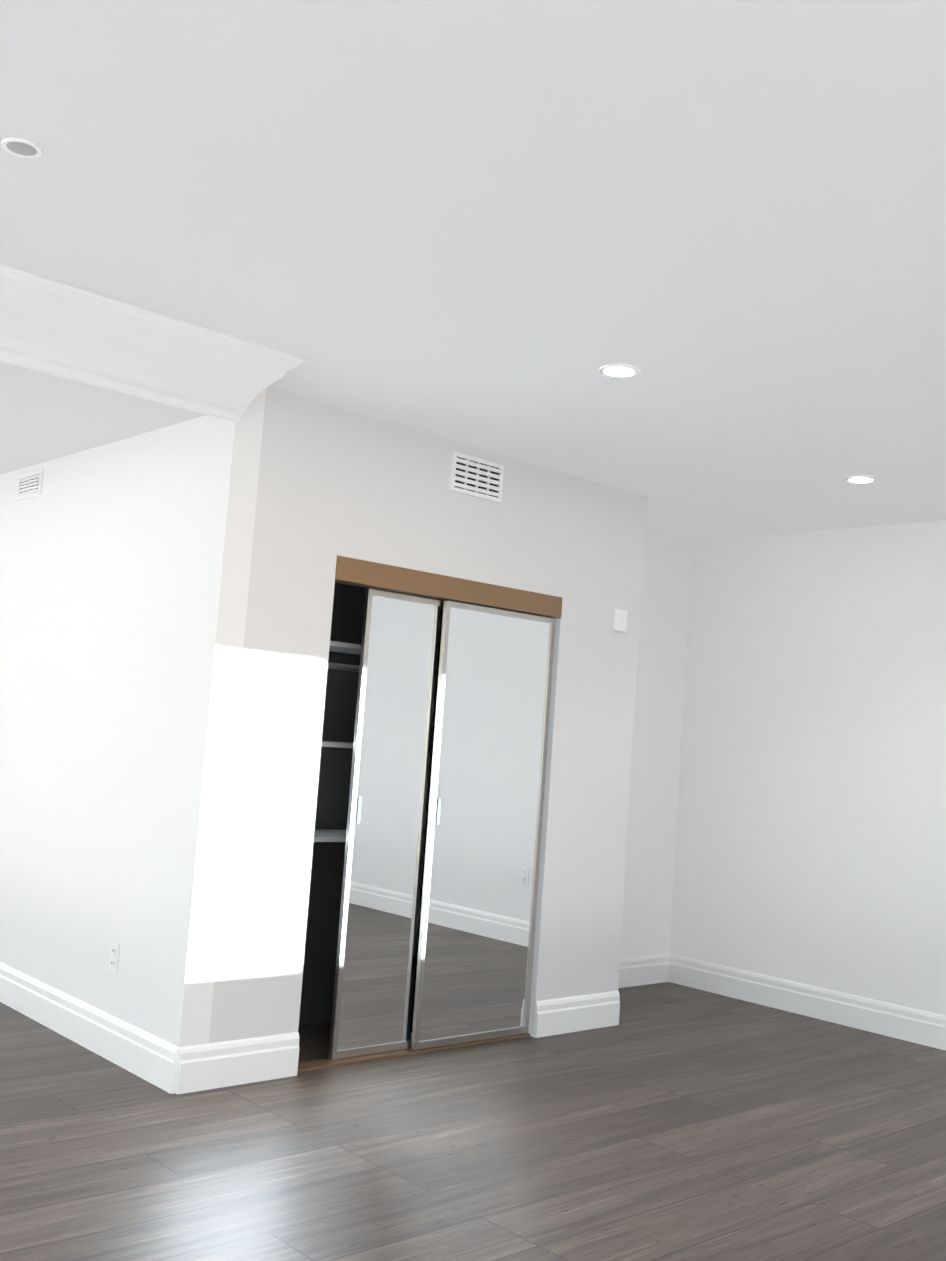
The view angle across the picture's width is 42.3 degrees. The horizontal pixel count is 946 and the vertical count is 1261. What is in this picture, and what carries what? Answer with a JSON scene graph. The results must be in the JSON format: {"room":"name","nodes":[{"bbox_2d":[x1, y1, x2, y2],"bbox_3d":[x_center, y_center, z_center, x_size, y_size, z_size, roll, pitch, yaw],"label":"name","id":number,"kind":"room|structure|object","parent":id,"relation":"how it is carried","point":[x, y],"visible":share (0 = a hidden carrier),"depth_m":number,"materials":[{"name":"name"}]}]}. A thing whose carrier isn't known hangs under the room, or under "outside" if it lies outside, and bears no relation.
{"room":"empty bedroom","nodes":[
{"label":"empty bedroom","id":0,"kind":"room"},
{"bbox_2d":[0,361,205,474],"bbox_3d":[-4.329,-0.971,6.404,5.220,0.100,7.350,9,-7,-42],"label":"ceiling","id":1,"kind":"structure","parent":0,"point":[45,417],"depth_m":4.88,"materials":[{"name":"grey paint"}]},
{"bbox_2d":[0,388,265,1046],"bbox_3d":[-2.049,0.391,5.739,0.120,2.600,3.350,9,-7,-42],"label":"wall","id":2,"kind":"structure","parent":0,"point":[125,565],"depth_m":4.93,"materials":[{"name":"grey paint"}]},
{"bbox_2d":[16,470,43,499],"bbox_3d":[-2.157,-0.706,5.944,0.012,0.120,0.280,9,-7,-42],"label":"air vent","id":3,"kind":"object","parent":2,"relation":"in","point":[29,485],"visible":1,"depth_m":5.93,"materials":[{"name":"white plastic"}]},
{"bbox_2d":[0,962,178,1093],"bbox_3d":[-2.186,1.595,5.587,0.017,0.160,3.350,9,-7,-42],"label":"baseboard","id":4,"kind":"structure","parent":2,"relation":"attached to","point":[144,1055],"depth_m":4.82,"materials":[{"name":"white wood"}]},
{"bbox_2d":[108,940,120,973],"bbox_3d":[-1.406,1.278,4.783,0.008,0.115,0.072,9,-7,-42],"label":"outlet","id":5,"kind":"object","parent":2,"relation":"attached to","point":[114,955],"visible":1,"depth_m":4.78,"materials":[{"name":"white plastic"}]},
{"bbox_2d":[209,388,646,1042],"bbox_3d":[-0.087,0.495,5.336,2.260,2.600,0.120,9,-7,-42],"label":"wall","id":6,"kind":"structure","parent":0,"point":[333,482],"depth_m":5.08,"materials":[{"name":"grey paint"}]},
{"bbox_2d":[175,1032,298,1094],"bbox_3d":[-0.861,1.595,4.516,0.510,0.160,0.017,9,-7,-42],"label":"baseboard","id":7,"kind":"structure","parent":6,"relation":"attached to","point":[202,1067],"depth_m":4.50,"materials":[{"name":"white wood"}]},
{"bbox_2d":[297,555,562,1071],"bbox_3d":[-0.166,0.775,5.242,1.300,2.015,0.104,9,-7,-42],"label":"door frame","id":8,"kind":"structure","parent":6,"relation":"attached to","point":[376,576],"depth_m":5.19,"materials":[{"name":"brown wood"}]},
{"bbox_2d":[329,588,443,1059],"bbox_3d":[-0.256,0.809,5.197,0.675,1.902,0.022,9,-7,-42],"label":"mirror door","id":9,"kind":"structure","parent":8,"relation":"attached to","point":[379,925],"depth_m":5.10,"materials":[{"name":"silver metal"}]},
{"bbox_2d":[411,601,554,1049],"bbox_3d":[0.063,0.853,5.437,0.675,1.902,0.022,9,-7,-42],"label":"mirror door","id":10,"kind":"structure","parent":8,"relation":"attached to","point":[478,918],"depth_m":5.42,"materials":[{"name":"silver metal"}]},
{"bbox_2d":[449,451,503,502],"bbox_3d":[0.018,-0.672,5.370,0.300,0.170,0.012,9,-7,-42],"label":"air vent","id":11,"kind":"object","parent":6,"relation":"in","point":[476,477],"visible":1,"depth_m":5.36,"materials":[{"name":"white plastic"}]},
{"bbox_2d":[533,991,619,1037],"bbox_3d":[0.496,1.800,5.741,0.570,0.160,0.017,9,-7,-42],"label":"baseboard","id":12,"kind":"structure","parent":6,"relation":"attached to","point":[556,1016],"depth_m":5.72,"materials":[{"name":"white wood"}]},
{"bbox_2d":[613,608,627,631],"bbox_3d":[0.723,-0.049,5.987,0.080,0.110,0.022,9,-7,-42],"label":"thermostat","id":13,"kind":"object","parent":6,"relation":"attached to","point":[620,620],"visible":0.96,"depth_m":5.97,"materials":[{"name":"white plastic"}]},
{"bbox_2d":[0,982,945,1260],"bbox_3d":[-2.088,1.696,5.167,7.770,0.100,12.100,9,-7,-42],"label":"floor","id":14,"kind":"structure","parent":0,"point":[668,1122],"depth_m":3.97,"materials":[{"name":"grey wood"}]},
{"bbox_2d":[0,0,945,541],"bbox_3d":[-1.895,-1.012,5.406,7.770,0.150,12.100,9,-7,-42],"label":"ceiling","id":15,"kind":"structure","parent":0,"point":[508,228],"depth_m":2.99,"materials":[{"name":"grey paint"}]},
{"bbox_2d":[1,137,42,158],"bbox_3d":[-1.030,-1.101,2.790,0.090,0.006,0.090,9,-7,-42],"label":"recessed light","id":16,"kind":"object","parent":15,"relation":"in","point":[22,148],"visible":1,"depth_m":2.79,"materials":[{"name":"white"}]},
{"bbox_2d":[0,264,305,421],"bbox_3d":[-2.187,-1.080,3.091,3.940,0.158,0.440,9,-7,-42],"label":"crown molding","id":17,"kind":"structure","parent":15,"relation":"attached to","point":[52,327],"depth_m":4.05,"materials":[{"name":"grey paint"}]},
{"bbox_2d":[599,364,639,378],"bbox_3d":[0.494,-0.875,4.126,0.140,0.006,0.140,9,-7,-42],"label":"recessed light","id":18,"kind":"object","parent":15,"relation":"in","point":[620,371],"visible":0.92,"depth_m":4.12,"materials":[{"name":"white plastic"}]},
{"bbox_2d":[844,476,876,483],"bbox_3d":[1.728,-0.670,5.443,0.140,0.006,0.140,9,-7,-42],"label":"recessed light","id":19,"kind":"object","parent":15,"relation":"in","point":[860,479],"visible":0.98,"depth_m":5.44,"materials":[{"name":"white plastic"}]},
{"bbox_2d":[299,530,691,1025],"bbox_3d":[-0.020,0.578,6.224,3.560,2.600,0.150,9,-7,-42],"label":"wall","id":20,"kind":"structure","parent":0,"point":[652,821],"depth_m":7.01,"materials":[{"name":"grey paint"}]},
{"bbox_2d":[618,953,669,987],"bbox_3d":[0.727,1.906,6.759,1.150,0.160,0.017,9,-7,-42],"label":"baseboard","id":21,"kind":"structure","parent":20,"relation":"attached to","point":[643,970],"depth_m":6.97,"materials":[{"name":"white wood"}]},
{"bbox_2d":[670,520,945,1014],"bbox_3d":[3.034,0.721,5.379,0.150,2.600,5.500,9,-7,-42],"label":"wall","id":22,"kind":"structure","parent":0,"point":[810,847],"depth_m":6.57,"materials":[{"name":"grey paint"}]},
{"bbox_2d":[668,953,945,1049],"bbox_3d":[2.886,1.924,5.216,0.017,0.160,5.200,9,-7,-42],"label":"baseboard","id":23,"kind":"structure","parent":22,"relation":"attached to","point":[918,1026],"depth_m":6.41,"materials":[{"name":"white wood"}]},
{"bbox_3d":[-0.342,0.495,5.529,2.138,2.598,0.508,9,-7,-42],"label":"liner","id":24,"kind":"object","parent":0,"visible":0},
{"bbox_2d":[314,641,360,841],"bbox_3d":[-0.403,0.520,5.592,2.130,0.850,0.325,9,-7,-42],"label":"closet shelf","id":25,"kind":"object","parent":24,"relation":"attached to","point":[326,835],"depth_m":5.26,"materials":[{"name":"white paint"}]},
{"bbox_2d":[328,662,359,671],"bbox_3d":[-0.338,0.196,5.574,2.130,0.028,0.028,9,-7,-42],"label":"rail","id":26,"kind":"object","parent":24,"relation":"attached to","point":[345,667],"depth_m":5.35,"materials":[{"name":"silver metal"}]}
]}

